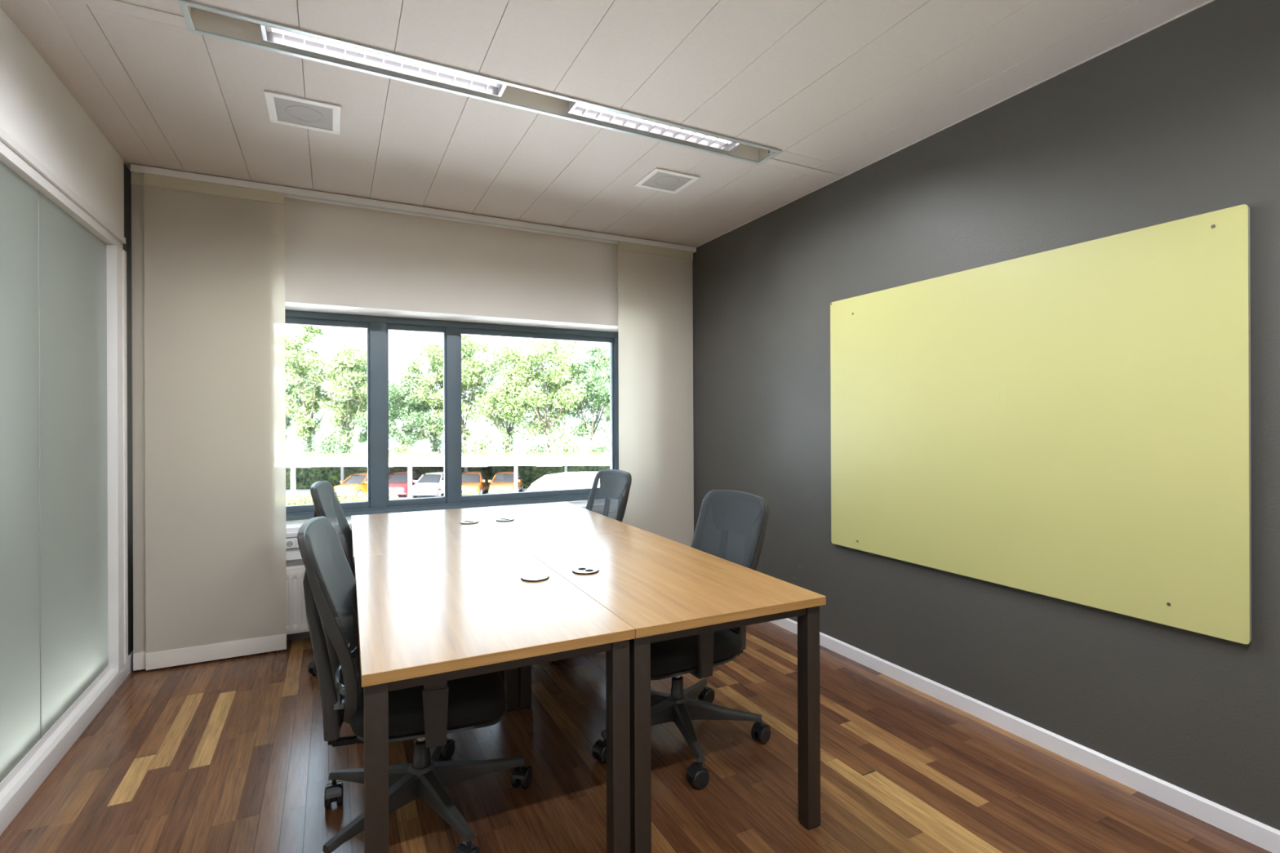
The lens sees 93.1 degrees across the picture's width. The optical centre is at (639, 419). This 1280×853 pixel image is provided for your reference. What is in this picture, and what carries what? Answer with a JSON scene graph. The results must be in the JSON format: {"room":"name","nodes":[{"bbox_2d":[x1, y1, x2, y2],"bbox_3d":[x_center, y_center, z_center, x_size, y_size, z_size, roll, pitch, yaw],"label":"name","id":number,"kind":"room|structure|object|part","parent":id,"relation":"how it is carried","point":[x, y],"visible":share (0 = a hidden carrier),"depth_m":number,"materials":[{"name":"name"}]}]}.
{"room":"office","nodes":[
{"label":"office","id":0,"kind":"room"},
{"bbox_2d":[0,4,133,655],"bbox_3d":[-1.722,-0.043,1.095,0.200,3.100,5.410,0,0,-27],"label":"wall","id":1,"kind":"structure","parent":0,"point":[37,110],"depth_m":2.44,"materials":[{"name":"white paint"}]},
{"bbox_2d":[0,127,128,835],"bbox_3d":[-1.556,0.189,0.881,0.120,2.234,4.880,0,0,-27],"label":"glass partition","id":2,"kind":"structure","parent":1,"relation":"in","point":[64,574],"depth_m":2.38,"materials":[{"name":"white glass"}]},
{"bbox_3d":[-2.053,0.167,1.879,0.010,2.047,0.857,0,0,-27],"label":"frosted pane","id":3,"kind":"part","parent":2,"relation":"part of","materials":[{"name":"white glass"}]},
{"bbox_3d":[-2.421,0.169,2.605,0.010,2.047,0.763,0,0,-27],"label":"frosted pane","id":4,"kind":"part","parent":2,"relation":"part of","materials":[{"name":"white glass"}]},
{"bbox_2d":[126,650,133,676],"bbox_3d":[-2.664,1.269,3.173,0.014,0.085,0.205,0,0,-27],"label":"baseboard","id":5,"kind":"structure","parent":1,"relation":"attached to","point":[130,664],"depth_m":3.14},
{"bbox_2d":[0,0,844,180],"bbox_3d":[0.025,-1.333,1.675,3.448,0.003,4.860,0,0,-27],"label":"trim","id":6,"kind":"structure","parent":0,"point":[37,20],"depth_m":2.25,"materials":[{"name":"metal"}]},
{"bbox_2d":[284,189,617,566],"bbox_3d":[-1.286,0.005,4.270,3.850,3.200,0.460,0,0,-27],"label":"wall","id":7,"kind":"structure","parent":0,"point":[339,259],"depth_m":4.01,"materials":[{"name":"white paint"}]},
{"bbox_2d":[285,537,302,560],"bbox_3d":[-1.172,0.758,4.040,3.360,0.130,0.049,0,0,-27],"label":"duct","id":8,"kind":"object","parent":7,"relation":"attached to","point":[293,553],"visible":0.02,"depth_m":3.58,"materials":[{"name":"plastic"}]},
{"bbox_2d":[285,538,295,548],"bbox_3d":[-2.056,0.728,3.559,0.056,0.052,0.008,0,0,-27],"label":"wall socket","id":9,"kind":"object","parent":8,"relation":"attached to","point":[290,544],"visible":0.93,"depth_m":3.56,"materials":[{"name":"plastic"}]},
{"bbox_2d":[295,538,298,547],"bbox_3d":[-2.004,0.727,3.585,0.056,0.052,0.008,0,0,-27],"label":"wall socket","id":10,"kind":"object","parent":8,"relation":"attached to","point":[296,540],"visible":0.18,"depth_m":3.57,"materials":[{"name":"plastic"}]},
{"bbox_2d":[286,564,323,634],"bbox_3d":[-1.355,1.043,3.874,2.488,0.376,0.093,0,0,-27],"label":"radiator","id":11,"kind":"object","parent":7,"relation":"attached to","point":[296,619],"visible":0.02,"depth_m":3.51,"materials":[{"name":"metal"}]},
{"bbox_2d":[286,564,305,569],"bbox_3d":[-1.353,0.857,3.867,2.488,0.005,0.072,0,0,-27],"label":"grille","id":12,"kind":"object","parent":11,"relation":"attached to","point":[294,567],"depth_m":3.52,"materials":[{"name":"metal"}]},
{"bbox_2d":[286,631,324,640],"bbox_3d":[-1.183,1.270,4.055,3.430,0.070,0.012,0,0,-27],"label":"baseboard","id":13,"kind":"structure","parent":7,"relation":"attached to","point":[305,634],"depth_m":3.62,"materials":[{"name":"black"}]},
{"bbox_2d":[285,500,587,537],"bbox_3d":[-1.365,0.663,4.105,3.075,0.051,0.340,0,0,-27],"label":"windowsill","id":14,"kind":"structure","parent":7,"relation":"attached to","point":[292,527],"depth_m":3.75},
{"bbox_2d":[284,310,618,520],"bbox_3d":[-1.455,-0.034,4.277,2.875,1.337,0.115,0,0,-27],"label":"window","id":15,"kind":"structure","parent":7,"relation":"in","point":[378,327],"depth_m":4.30,"materials":[{"name":"metal"}]},
{"bbox_3d":[-2.268,-0.032,3.886,0.981,1.248,0.047,0,0,-27],"label":"sash","id":16,"kind":"part","parent":15,"relation":"part of","materials":[{"name":"glass"}]},
{"bbox_3d":[-1.563,-0.035,4.244,0.395,1.248,0.047,0,0,-27],"label":"sash","id":17,"kind":"part","parent":15,"relation":"part of","materials":[{"name":"glass"}]},
{"bbox_3d":[-1.434,0.618,4.241,2.875,0.032,0.034,0,0,-27],"label":"rail","id":18,"kind":"part","parent":15,"relation":"part of","materials":[{"name":"metal"}]},
{"bbox_3d":[-0.764,-0.038,4.649,1.215,1.248,0.047,0,0,-27],"label":"sash","id":19,"kind":"part","parent":15,"relation":"part of","materials":[{"name":"glass"}]},
{"bbox_2d":[46,0,1208,247],"bbox_3d":[-0.032,-1.434,1.786,3.650,0.200,5.310,0,0,-27],"label":"ceiling","id":20,"kind":"structure","parent":0,"point":[837,86],"depth_m":2.42,"materials":[{"name":"tile"}]},
{"bbox_2d":[264,90,340,134],"bbox_3d":[-1.452,-1.324,2.626,0.276,0.006,0.280,0,0,-27],"label":"ceiling vent","id":21,"kind":"object","parent":20,"relation":"in","point":[282,108],"visible":1,"depth_m":2.62,"materials":[{"name":"white paint"}]},
{"bbox_3d":[-1.452,-1.326,2.626,0.216,0.003,0.220,0,0,-27],"label":"perforated panel","id":22,"kind":"part","parent":21,"relation":"part of","materials":[{"name":"white metal"}]},
{"bbox_2d":[130,164,696,253],"bbox_3d":[-1.111,-1.303,3.925,3.424,0.053,0.080,0,0,-27],"label":"track","id":23,"kind":"object","parent":20,"relation":"attached to","point":[291,193],"visible":0.88,"depth_m":3.73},
{"bbox_2d":[130,173,146,671],"bbox_3d":[-2.347,0.008,3.282,0.632,2.577,0.014,0,0,-27],"label":"fabric panel","id":24,"kind":"object","parent":23,"relation":"hanging from","point":[137,180],"visible":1,"depth_m":3.15,"materials":[{"name":"fabric"}]},
{"bbox_2d":[143,173,286,670],"bbox_3d":[-2.287,0.009,3.288,0.632,2.578,0.014,0,0,-27],"label":"fabric panel","id":25,"kind":"object","parent":23,"relation":"hanging from","point":[214,254],"visible":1,"depth_m":3.28,"materials":[{"name":"fabric"}]},
{"bbox_2d":[617,240,693,546],"bbox_3d":[0.128,-0.002,4.513,0.631,2.578,0.014,0,0,-27],"label":"fabric panel","id":26,"kind":"object","parent":23,"relation":"hanging from","point":[655,295],"visible":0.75,"depth_m":4.52,"materials":[{"name":"fabric"}]},
{"bbox_2d":[177,0,782,164],"bbox_3d":[-0.416,-1.368,2.534,2.421,0.083,0.176,0,0,-27],"label":"ceiling light fixture","id":27,"kind":"object","parent":20,"relation":"attached to","point":[200,19],"visible":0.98,"depth_m":2.38,"materials":[{"name":"white metal"}]},
{"bbox_2d":[260,23,506,97],"bbox_3d":[-0.922,-1.356,2.261,0.832,0.060,0.094,0,0,-27],"label":"lamp","id":28,"kind":"object","parent":27,"relation":"attached to","point":[269,33],"visible":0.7,"depth_m":2.27,"materials":[{"name":"white"}]},
{"bbox_3d":[-1.236,-1.334,2.102,0.004,0.017,0.090,0,0,-27],"label":"louvre blade","id":29,"kind":"part","parent":28,"relation":"part of","materials":[{"name":"metal"}]},
{"bbox_3d":[-0.893,-1.336,2.276,0.004,0.017,0.090,0,0,-27],"label":"louvre blade","id":30,"kind":"part","parent":28,"relation":"part of","materials":[{"name":"metal"}]},
{"bbox_3d":[-0.836,-1.336,2.305,0.004,0.017,0.090,0,0,-27],"label":"louvre blade","id":31,"kind":"part","parent":28,"relation":"part of","materials":[{"name":"metal"}]},
{"bbox_3d":[-0.779,-1.336,2.333,0.004,0.017,0.090,0,0,-27],"label":"louvre blade","id":32,"kind":"part","parent":28,"relation":"part of","materials":[{"name":"metal"}]},
{"bbox_3d":[-0.722,-1.337,2.362,0.004,0.017,0.090,0,0,-27],"label":"louvre blade","id":33,"kind":"part","parent":28,"relation":"part of","materials":[{"name":"metal"}]},
{"bbox_3d":[-0.665,-1.337,2.392,0.004,0.017,0.090,0,0,-27],"label":"louvre blade","id":34,"kind":"part","parent":28,"relation":"part of","materials":[{"name":"white metal"}]},
{"bbox_3d":[-0.608,-1.337,2.420,0.004,0.017,0.090,0,0,-27],"label":"louvre blade","id":35,"kind":"part","parent":28,"relation":"part of","materials":[{"name":"white metal"}]},
{"bbox_2d":[568,100,742,151],"bbox_3d":[0.091,-1.360,2.775,0.853,0.060,0.094,0,0,-27],"label":"lamp","id":36,"kind":"object","parent":27,"relation":"attached to","point":[574,108],"visible":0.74,"depth_m":2.78,"materials":[{"name":"white"}]},
{"bbox_3d":[-0.231,-1.339,2.612,0.004,0.017,0.090,0,0,-27],"label":"louvre blade","id":37,"kind":"part","parent":36,"relation":"part of","materials":[{"name":"white metal"}]},
{"bbox_3d":[-0.172,-1.339,2.641,0.004,0.017,0.090,0,0,-27],"label":"louvre blade","id":38,"kind":"part","parent":36,"relation":"part of","materials":[{"name":"white metal"}]},
{"bbox_3d":[-0.114,-1.339,2.671,0.004,0.017,0.090,0,0,-27],"label":"louvre blade","id":39,"kind":"part","parent":36,"relation":"part of","materials":[{"name":"white metal"}]},
{"bbox_3d":[-0.055,-1.339,2.701,0.004,0.017,0.090,0,0,-27],"label":"louvre blade","id":40,"kind":"part","parent":36,"relation":"part of","materials":[{"name":"white metal"}]},
{"bbox_3d":[0.003,-1.339,2.730,0.004,0.017,0.090,0,0,-27],"label":"louvre blade","id":41,"kind":"part","parent":36,"relation":"part of","materials":[{"name":"white metal"}]},
{"bbox_3d":[0.062,-1.340,2.760,0.004,0.017,0.090,0,0,-27],"label":"louvre blade","id":42,"kind":"part","parent":36,"relation":"part of","materials":[{"name":"white metal"}]},
{"bbox_3d":[0.120,-1.340,2.790,0.004,0.017,0.090,0,0,-27],"label":"louvre blade","id":43,"kind":"part","parent":36,"relation":"part of","materials":[{"name":"white metal"}]},
{"bbox_3d":[0.179,-1.340,2.819,0.004,0.017,0.090,0,0,-27],"label":"louvre blade","id":44,"kind":"part","parent":36,"relation":"part of","materials":[{"name":"white metal"}]},
{"bbox_3d":[0.237,-1.341,2.849,0.004,0.017,0.090,0,0,-27],"label":"louvre blade","id":45,"kind":"part","parent":36,"relation":"part of","materials":[{"name":"white metal"}]},
{"bbox_3d":[0.296,-1.341,2.879,0.004,0.017,0.090,0,0,-27],"label":"louvre blade","id":46,"kind":"part","parent":36,"relation":"part of","materials":[{"name":"white metal"}]},
{"bbox_3d":[0.354,-1.341,2.909,0.004,0.017,0.090,0,0,-27],"label":"louvre blade","id":47,"kind":"part","parent":36,"relation":"part of","materials":[{"name":"white metal"}]},
{"bbox_3d":[0.413,-1.341,2.938,0.004,0.017,0.090,0,0,-27],"label":"louvre blade","id":48,"kind":"part","parent":36,"relation":"part of","materials":[{"name":"white metal"}]},
{"bbox_2d":[634,167,700,193],"bbox_3d":[0.148,-1.331,3.383,0.276,0.006,0.265,0,0,-27],"label":"ceiling vent","id":49,"kind":"object","parent":20,"relation":"in","point":[659,179],"visible":1,"depth_m":3.37,"materials":[{"name":"white paint"}]},
{"bbox_3d":[0.148,-1.332,3.383,0.216,0.003,0.205,0,0,-27],"label":"perforated panel","id":50,"kind":"part","parent":49,"relation":"part of","materials":[{"name":"white metal"}]},
{"bbox_2d":[0,621,1271,852],"bbox_3d":[-0.139,1.401,1.910,3.750,0.200,7.139,0,0,-27],"label":"floor","id":51,"kind":"structure","parent":0,"point":[228,755],"depth_m":2.19,"materials":[{"name":"brown wood"}]},
{"bbox_2d":[307,480,355,675],"bbox_3d":[-1.367,0.811,3.204,0.696,0.987,0.716,0,0,-17],"label":"office chair","id":52,"kind":"object","parent":51,"relation":"on","point":[325,499],"visible":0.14,"depth_m":3.14,"materials":[{"name":"plastic"}]},
{"bbox_3d":[-1.584,0.618,3.136,0.173,0.598,0.425,0,0,-17],"label":"frame","id":53,"kind":"part","parent":52,"relation":"part of","materials":[{"name":"plastic"}]},
{"bbox_3d":[-1.569,0.618,3.140,0.165,0.589,0.418,0,0,-17],"label":"backrest","id":54,"kind":"part","parent":52,"relation":"part of","materials":[{"name":"plastic"}]},
{"bbox_2d":[297,515,532,852],"bbox_3d":[-0.710,0.809,2.015,0.712,0.987,0.718,0,0,-18],"label":"office chair","id":55,"kind":"object","parent":51,"relation":"on","point":[425,713],"visible":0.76,"depth_m":1.83,"materials":[{"name":"plastic"}]},
{"bbox_3d":[-0.963,0.615,1.918,0.173,0.598,0.425,0,0,-18],"label":"frame","id":56,"kind":"part","parent":55,"relation":"part of","materials":[{"name":"plastic"}]},
{"bbox_3d":[-0.949,0.615,1.923,0.165,0.589,0.418,0,0,-18],"label":"backrest","id":57,"kind":"part","parent":55,"relation":"part of","materials":[{"name":"fabric"}]},
{"bbox_3d":[-0.692,0.893,2.008,0.470,0.092,0.476,0,0,-18],"label":"seat","id":58,"kind":"part","parent":55,"relation":"part of","materials":[{"name":"fabric"}]},
{"bbox_3d":[-0.620,0.817,1.841,0.074,0.279,0.162,0,0,-18],"label":"armrest","id":59,"kind":"part","parent":55,"relation":"part of","materials":[{"name":"plastic"}]},
{"bbox_2d":[351,507,512,685],"bbox_3d":[-1.146,0.932,3.194,0.667,0.746,1.215,0,0,-26],"label":"desk","id":60,"kind":"object","parent":51,"relation":"on","point":[378,534],"visible":0.58,"depth_m":3.04,"materials":[{"name":"brown wood"}]},
{"bbox_3d":[-0.629,0.944,2.821,0.050,0.708,0.050,0,0,-26],"label":"leg","id":61,"kind":"part","parent":60,"relation":"part of","materials":[{"name":"metal"}]},
{"bbox_2d":[354,542,635,852],"bbox_3d":[-0.594,0.930,2.063,0.667,0.746,1.296,0,0,-26],"label":"desk","id":62,"kind":"object","parent":51,"relation":"on","point":[424,617],"visible":0.99,"depth_m":1.64,"materials":[{"name":"brown wood"}]},
{"bbox_3d":[-0.604,0.944,1.391,0.050,0.708,0.050,0,0,-26],"label":"leg","id":63,"kind":"part","parent":62,"relation":"part of","materials":[{"name":"metal"}]},
{"bbox_3d":[-0.331,0.604,1.518,0.554,0.030,0.030,0,0,-26],"label":"rail","id":64,"kind":"part","parent":62,"relation":"part of","materials":[{"name":"metal"}]},
{"bbox_3d":[-0.584,0.944,2.736,0.050,0.708,0.050,0,0,-26],"label":"leg","id":65,"kind":"part","parent":62,"relation":"part of","materials":[{"name":"metal"}]},
{"bbox_3d":[-0.060,0.942,1.655,0.050,0.708,0.050,0,0,-26],"label":"leg","id":66,"kind":"part","parent":62,"relation":"part of","materials":[{"name":"metal"}]},
{"bbox_2d":[466,501,643,699],"bbox_3d":[-0.545,0.929,3.485,0.667,0.746,1.215,0,0,-26],"label":"desk","id":67,"kind":"object","parent":51,"relation":"on","point":[542,521],"visible":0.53,"depth_m":3.36,"materials":[{"name":"brown wood"}]},
{"bbox_3d":[-0.572,0.944,2.849,0.050,0.708,0.050,0,0,-26],"label":"leg","id":68,"kind":"part","parent":67,"relation":"part of","materials":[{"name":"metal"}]},
{"bbox_2d":[585,469,631,522],"bbox_3d":[-0.425,0.807,3.657,0.694,0.987,0.707,0,0,-33],"label":"office chair","id":69,"kind":"object","parent":51,"relation":"on","point":[608,497],"visible":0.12,"depth_m":3.75,"materials":[{"name":"plastic"}]},
{"bbox_2d":[515,529,826,852],"bbox_3d":[0.008,0.927,2.355,0.667,0.746,1.296,0,0,-26],"label":"desk","id":70,"kind":"object","parent":51,"relation":"on","point":[664,588],"visible":0.87,"depth_m":1.93,"materials":[{"name":"brown wood"}]},
{"bbox_3d":[-0.526,0.944,2.764,0.050,0.708,0.050,0,0,-26],"label":"leg","id":71,"kind":"part","parent":70,"relation":"part of","materials":[{"name":"metal"}]},
{"bbox_3d":[-0.003,0.942,1.682,0.050,0.708,0.050,0,0,-26],"label":"leg","id":72,"kind":"part","parent":70,"relation":"part of","materials":[{"name":"metal"}]},
{"bbox_3d":[0.270,0.602,1.810,0.554,0.030,0.030,0,0,-26],"label":"rail","id":73,"kind":"part","parent":70,"relation":"part of","materials":[{"name":"metal"}]},
{"bbox_3d":[0.542,0.940,1.946,0.050,0.708,0.050,0,0,-26],"label":"leg","id":74,"kind":"part","parent":70,"relation":"part of","materials":[{"name":"metal"}]},
{"bbox_2d":[591,489,770,789],"bbox_3d":[0.133,0.805,2.475,0.722,0.987,0.684,0,0,-31],"label":"office chair","id":75,"kind":"object","parent":51,"relation":"on","point":[731,524],"visible":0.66,"depth_m":2.44,"materials":[{"name":"plastic"}]},
{"bbox_3d":[0.127,0.890,2.465,0.470,0.092,0.476,0,0,-31],"label":"seat","id":76,"kind":"part","parent":75,"relation":"part of","materials":[{"name":"fabric"}]},
{"bbox_3d":[0.206,0.814,2.302,0.074,0.279,0.162,0,0,-31],"label":"armrest","id":77,"kind":"part","parent":75,"relation":"part of","materials":[{"name":"plastic"}]},
{"bbox_3d":[0.357,0.610,2.604,0.165,0.589,0.418,0,0,-31],"label":"backrest","id":78,"kind":"part","parent":75,"relation":"part of","materials":[{"name":"fabric"}]},
{"bbox_3d":[0.370,0.610,2.612,0.173,0.598,0.425,0,0,-31],"label":"frame","id":79,"kind":"part","parent":75,"relation":"part of","materials":[{"name":"plastic"}]},
{"bbox_2d":[692,0,1279,830],"bbox_3d":[1.434,-0.056,2.942,0.200,3.100,6.050,0,0,-27],"label":"wall","id":80,"kind":"structure","parent":0,"point":[1180,119],"depth_m":2.42,"materials":[{"name":"grey paint"}]},
{"bbox_2d":[695,0,1214,247],"bbox_3d":[1.504,-1.337,2.566,0.006,0.005,5.110,0,0,-27],"label":"trim","id":81,"kind":"structure","parent":80,"relation":"attached to","point":[1209,1],"depth_m":2.52,"materials":[{"name":"painted metal"}]},
{"bbox_2d":[768,617,1279,852],"bbox_3d":[1.512,1.259,2.564,0.012,0.070,5.110,0,0,-27],"label":"baseboard","id":82,"kind":"structure","parent":80,"relation":"attached to","point":[1265,837],"depth_m":2.28,"materials":[{"name":"white wood"}]},
{"bbox_2d":[830,204,1251,644],"bbox_3d":[1.468,0.015,2.617,0.033,1.342,1.730,0,0,-27],"label":"board","id":83,"kind":"object","parent":80,"relation":"attached to","point":[1072,423],"visible":1,"depth_m":2.28,"materials":[{"name":"yellow glass"}]},
{"label":"outside","id":84,"kind":"structure","parent":0,"visible":0},
{"bbox_2d":[285,430,609,500],"bbox_3d":[-42.135,5.227,127.301,280.000,0.300,254.800,0,0,-27],"label":"ground","id":85,"kind":"structure","parent":84,"point":[597,435],"depth_m":143.11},
{"bbox_2d":[285,493,398,520],"bbox_3d":[-14.035,4.107,26.076,7.038,1.836,1.402,0,0,0],"label":"hedge","id":86,"kind":"object","parent":85,"relation":"on","point":[297,500],"visible":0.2,"depth_m":25.84,"materials":[{"name":"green plant"}]},
{"bbox_2d":[333,471,367,498],"bbox_3d":[-18.114,4.221,39.585,2.060,1.510,3.932,0,0,16],"label":"car","id":87,"kind":"object","parent":85,"relation":"on","point":[356,483],"visible":0.6,"depth_m":38.38,"materials":[{"name":"orange paint"}]},
{"bbox_2d":[388,471,422,497],"bbox_3d":[-15.739,4.211,40.184,2.060,1.510,3.932,0,0,-3],"label":"car","id":88,"kind":"object","parent":85,"relation":"on","point":[397,481],"visible":0.48,"depth_m":39.26,"materials":[{"name":"red paint"}]},
{"bbox_2d":[412,471,444,497],"bbox_3d":[-13.490,4.202,39.784,2.060,1.510,3.932,0,0,5],"label":"car","id":89,"kind":"object","parent":85,"relation":"on","point":[432,483],"visible":0.78,"depth_m":38.56,"materials":[{"name":"white paint"}]},
{"bbox_2d":[285,448,595,455],"bbox_3d":[-7.983,4.033,66.000,80.000,1.800,0.119,0,0,0],"label":"railing","id":90,"kind":"object","parent":85,"relation":"on","point":[492,449],"visible":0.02,"depth_m":65.97,"materials":[{"name":"white metal"}]},
{"bbox_3d":[-7.985,3.549,66.000,80.000,0.070,0.060,0,0,0],"label":"rail","id":91,"kind":"part","parent":90,"relation":"part of","materials":[{"name":"white metal"}]},
{"bbox_3d":[-7.987,3.199,66.000,80.000,0.070,0.060,0,0,0],"label":"rail","id":92,"kind":"part","parent":90,"relation":"part of","materials":[{"name":"white metal"}]},
{"bbox_2d":[285,449,609,500],"bbox_3d":[-7.983,3.511,40.336,44.150,2.845,6.471,0,0,0],"label":"carport","id":93,"kind":"object","parent":85,"relation":"on","point":[300,460],"visible":0.42,"depth_m":37.71,"materials":[{"name":"white paint"}]},
{"bbox_3d":[-21.417,3.930,37.450,0.200,2.119,0.200,0,0,0],"label":"post","id":94,"kind":"part","parent":93,"relation":"part of","materials":[{"name":"white metal"}]},
{"bbox_3d":[-21.125,3.929,43.100,0.200,2.119,0.200,0,0,0],"label":"post","id":95,"kind":"part","parent":93,"relation":"part of","materials":[{"name":"metal"}]},
{"bbox_3d":[-14.208,3.900,37.450,0.200,2.119,0.200,0,0,0],"label":"post","id":96,"kind":"part","parent":93,"relation":"part of","materials":[{"name":"white metal"}]},
{"bbox_3d":[-7.655,3.873,37.450,0.200,2.119,0.200,0,0,0],"label":"post","id":97,"kind":"part","parent":93,"relation":"part of","materials":[{"name":"white metal"}]},
{"bbox_3d":[-5.258,3.862,43.100,0.200,2.119,0.200,0,0,0],"label":"post","id":98,"kind":"part","parent":93,"relation":"part of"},
{"bbox_2d":[285,442,609,455],"bbox_3d":[-5.982,4.424,74.900,120.000,1.000,60.000,0,0,0],"label":"bank","id":99,"kind":"object","parent":85,"relation":"on","point":[583,445],"depth_m":85.33,"materials":[{"name":"white"}]},
{"bbox_2d":[285,361,309,439],"bbox_3d":[-30.641,-0.981,51.870,4.351,10.032,4.226,0,0,-27],"label":"tree","id":100,"kind":"object","parent":99,"relation":"on","point":[289,391],"visible":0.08,"depth_m":51.80,"materials":[{"name":"green plant"}]},
{"bbox_2d":[284,324,344,455],"bbox_3d":[-27.439,-1.996,49.993,4.959,12.116,4.869,0,0,23],"label":"tree","id":101,"kind":"object","parent":99,"relation":"on","point":[311,398],"visible":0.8,"depth_m":49.37,"materials":[{"name":"green plant"}]},
{"bbox_2d":[312,432,343,455],"bbox_3d":[-24.195,2.520,47.004,2.003,3.117,2.031,0,0,9],"label":"shrub","id":102,"kind":"object","parent":99,"relation":"on","point":[326,449],"visible":0.59,"depth_m":46.79,"materials":[{"name":"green plant"}]},
{"bbox_2d":[298,337,389,454],"bbox_3d":[-23.893,-1.122,49.046,6.206,10.425,6.147,0,0,-6],"label":"tree","id":103,"kind":"object","parent":99,"relation":"on","point":[344,370],"visible":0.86,"depth_m":48.38,"materials":[{"name":"green plant"}]},
{"bbox_2d":[348,360,398,444],"bbox_3d":[-23.461,-0.665,53.105,6.006,9.362,5.098,0,0,41],"label":"tree","id":104,"kind":"object","parent":99,"relation":"on","point":[363,437],"visible":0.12,"depth_m":52.17,"materials":[{"name":"green plant"}]},
{"bbox_2d":[285,408,494,448],"bbox_3d":[-37.993,1.709,94.000,28.800,6.700,12.800,0,0,0],"label":"building","id":105,"kind":"structure","parent":99,"relation":"on","point":[481,428],"depth_m":87.99,"materials":[{"name":"white"}]},
{"bbox_2d":[351,372,443,453],"bbox_3d":[-19.648,0.016,49.861,7.487,7.937,6.145,0,0,-27],"label":"tree","id":106,"kind":"object","parent":99,"relation":"on","point":[397,399],"visible":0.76,"depth_m":48.90,"materials":[{"name":"green plant"}]},
{"bbox_2d":[388,441,417,454],"bbox_3d":[-18.575,2.850,46.980,2.480,2.370,2.442,0,0,-27],"label":"shrub","id":107,"kind":"object","parent":99,"relation":"on","point":[392,450],"visible":0.27,"depth_m":46.78,"materials":[{"name":"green plant"}]},
{"bbox_2d":[400,343,464,454],"bbox_3d":[-17.219,-1.149,50.809,5.261,10.440,6.195,0,0,-27],"label":"tree","id":108,"kind":"object","parent":99,"relation":"on","point":[434,428],"visible":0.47,"depth_m":49.98,"materials":[{"name":"green plant"}]},
{"bbox_2d":[442,442,470,453],"bbox_3d":[-14.181,2.693,47.020,2.112,2.635,2.064,0,0,-27],"label":"shrub","id":109,"kind":"object","parent":99,"relation":"on","point":[465,445],"visible":0.05,"depth_m":47.09,"materials":[{"name":"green plant"}]},
{"bbox_2d":[418,333,501,453],"bbox_3d":[-14.789,-1.796,49.825,6.740,11.545,5.956,0,0,-27],"label":"tree","id":110,"kind":"object","parent":99,"relation":"on","point":[436,400],"visible":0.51,"depth_m":48.96,"materials":[{"name":"green plant"}]},
{"bbox_2d":[463,433,499,454],"bbox_3d":[-12.293,2.488,47.026,2.630,2.956,2.748,0,0,-27],"label":"shrub","id":111,"kind":"object","parent":99,"relation":"on","point":[482,449],"visible":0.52,"depth_m":46.73,"materials":[{"name":"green plant"}]},
{"bbox_2d":[461,344,568,454],"bbox_3d":[-10.718,-1.293,49.286,7.616,10.613,7.528,0,0,45],"label":"tree","id":112,"kind":"object","parent":99,"relation":"on","point":[500,394],"visible":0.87,"depth_m":48.02,"materials":[{"name":"green plant"}]},
{"bbox_2d":[525,440,550,454],"bbox_3d":[-7.949,2.801,46.992,2.128,2.407,2.150,0,0,-27],"label":"shrub","id":113,"kind":"object","parent":99,"relation":"on","point":[537,448],"visible":0.33,"depth_m":46.76,"materials":[{"name":"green plant"}]},
{"bbox_2d":[497,338,589,453],"bbox_3d":[-7.373,-1.751,48.577,7.178,11.394,8.260,0,0,-41],"label":"tree","id":114,"kind":"object","parent":99,"relation":"on","point":[553,385],"visible":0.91,"depth_m":47.77,"materials":[{"name":"green plant"}]},
{"bbox_2d":[548,436,582,454],"bbox_3d":[-5.744,2.587,46.991,2.582,2.678,2.669,0,0,-27],"label":"shrub","id":115,"kind":"object","parent":99,"relation":"on","point":[566,448],"visible":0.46,"depth_m":46.69,"materials":[{"name":"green plant"}]},
{"bbox_2d":[555,346,609,450],"bbox_3d":[-3.581,-1.092,50.659,6.194,10.019,6.865,0,0,31],"label":"tree","id":116,"kind":"object","parent":99,"relation":"on","point":[595,388],"visible":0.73,"depth_m":49.24,"materials":[{"name":"green plant"}]},
{"bbox_2d":[586,439,609,453],"bbox_3d":[-3.061,2.739,47.044,2.184,2.574,2.299,0,0,35],"label":"shrub","id":117,"kind":"object","parent":99,"relation":"on","point":[600,448],"visible":0.38,"depth_m":46.64,"materials":[{"name":"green plant"}]},
{"bbox_2d":[586,351,609,420],"bbox_3d":[-0.995,-1.568,51.114,6.415,10.974,6.913,0,0,-27],"label":"tree","id":118,"kind":"object","parent":99,"relation":"on","point":[607,411],"visible":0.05,"depth_m":49.44,"materials":[{"name":"green plant"}]},
{"bbox_2d":[285,451,610,489],"bbox_3d":[-10.492,3.719,44.082,33.214,2.755,1.386,0,0,0],"label":"hedge","id":119,"kind":"object","parent":85,"relation":"on","point":[305,477],"visible":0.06,"depth_m":43.70,"materials":[{"name":"green plant"}]},
{"bbox_2d":[462,471,488,494],"bbox_3d":[-11.121,4.192,39.984,2.060,1.510,3.932,0,0,-5],"label":"car","id":120,"kind":"object","parent":85,"relation":"on","point":[473,482],"visible":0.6,"depth_m":39.23,"materials":[{"name":"orange paint"}]},
{"bbox_2d":[488,471,523,493],"bbox_3d":[-8.814,4.182,39.984,2.060,1.510,3.932,0,0,-3],"label":"car","id":121,"kind":"object","parent":85,"relation":"on","point":[503,482],"visible":0.79,"depth_m":39.09,"materials":[{"name":"orange paint"}]},
{"bbox_2d":[524,471,598,502],"bbox_3d":[-2.908,3.732,29.500,5.772,2.361,2.180,0,0,0],"label":"car","id":122,"kind":"object","parent":85,"relation":"on","point":[566,480],"visible":0.13,"depth_m":28.55,"materials":[{"name":"white paint"}]}
]}

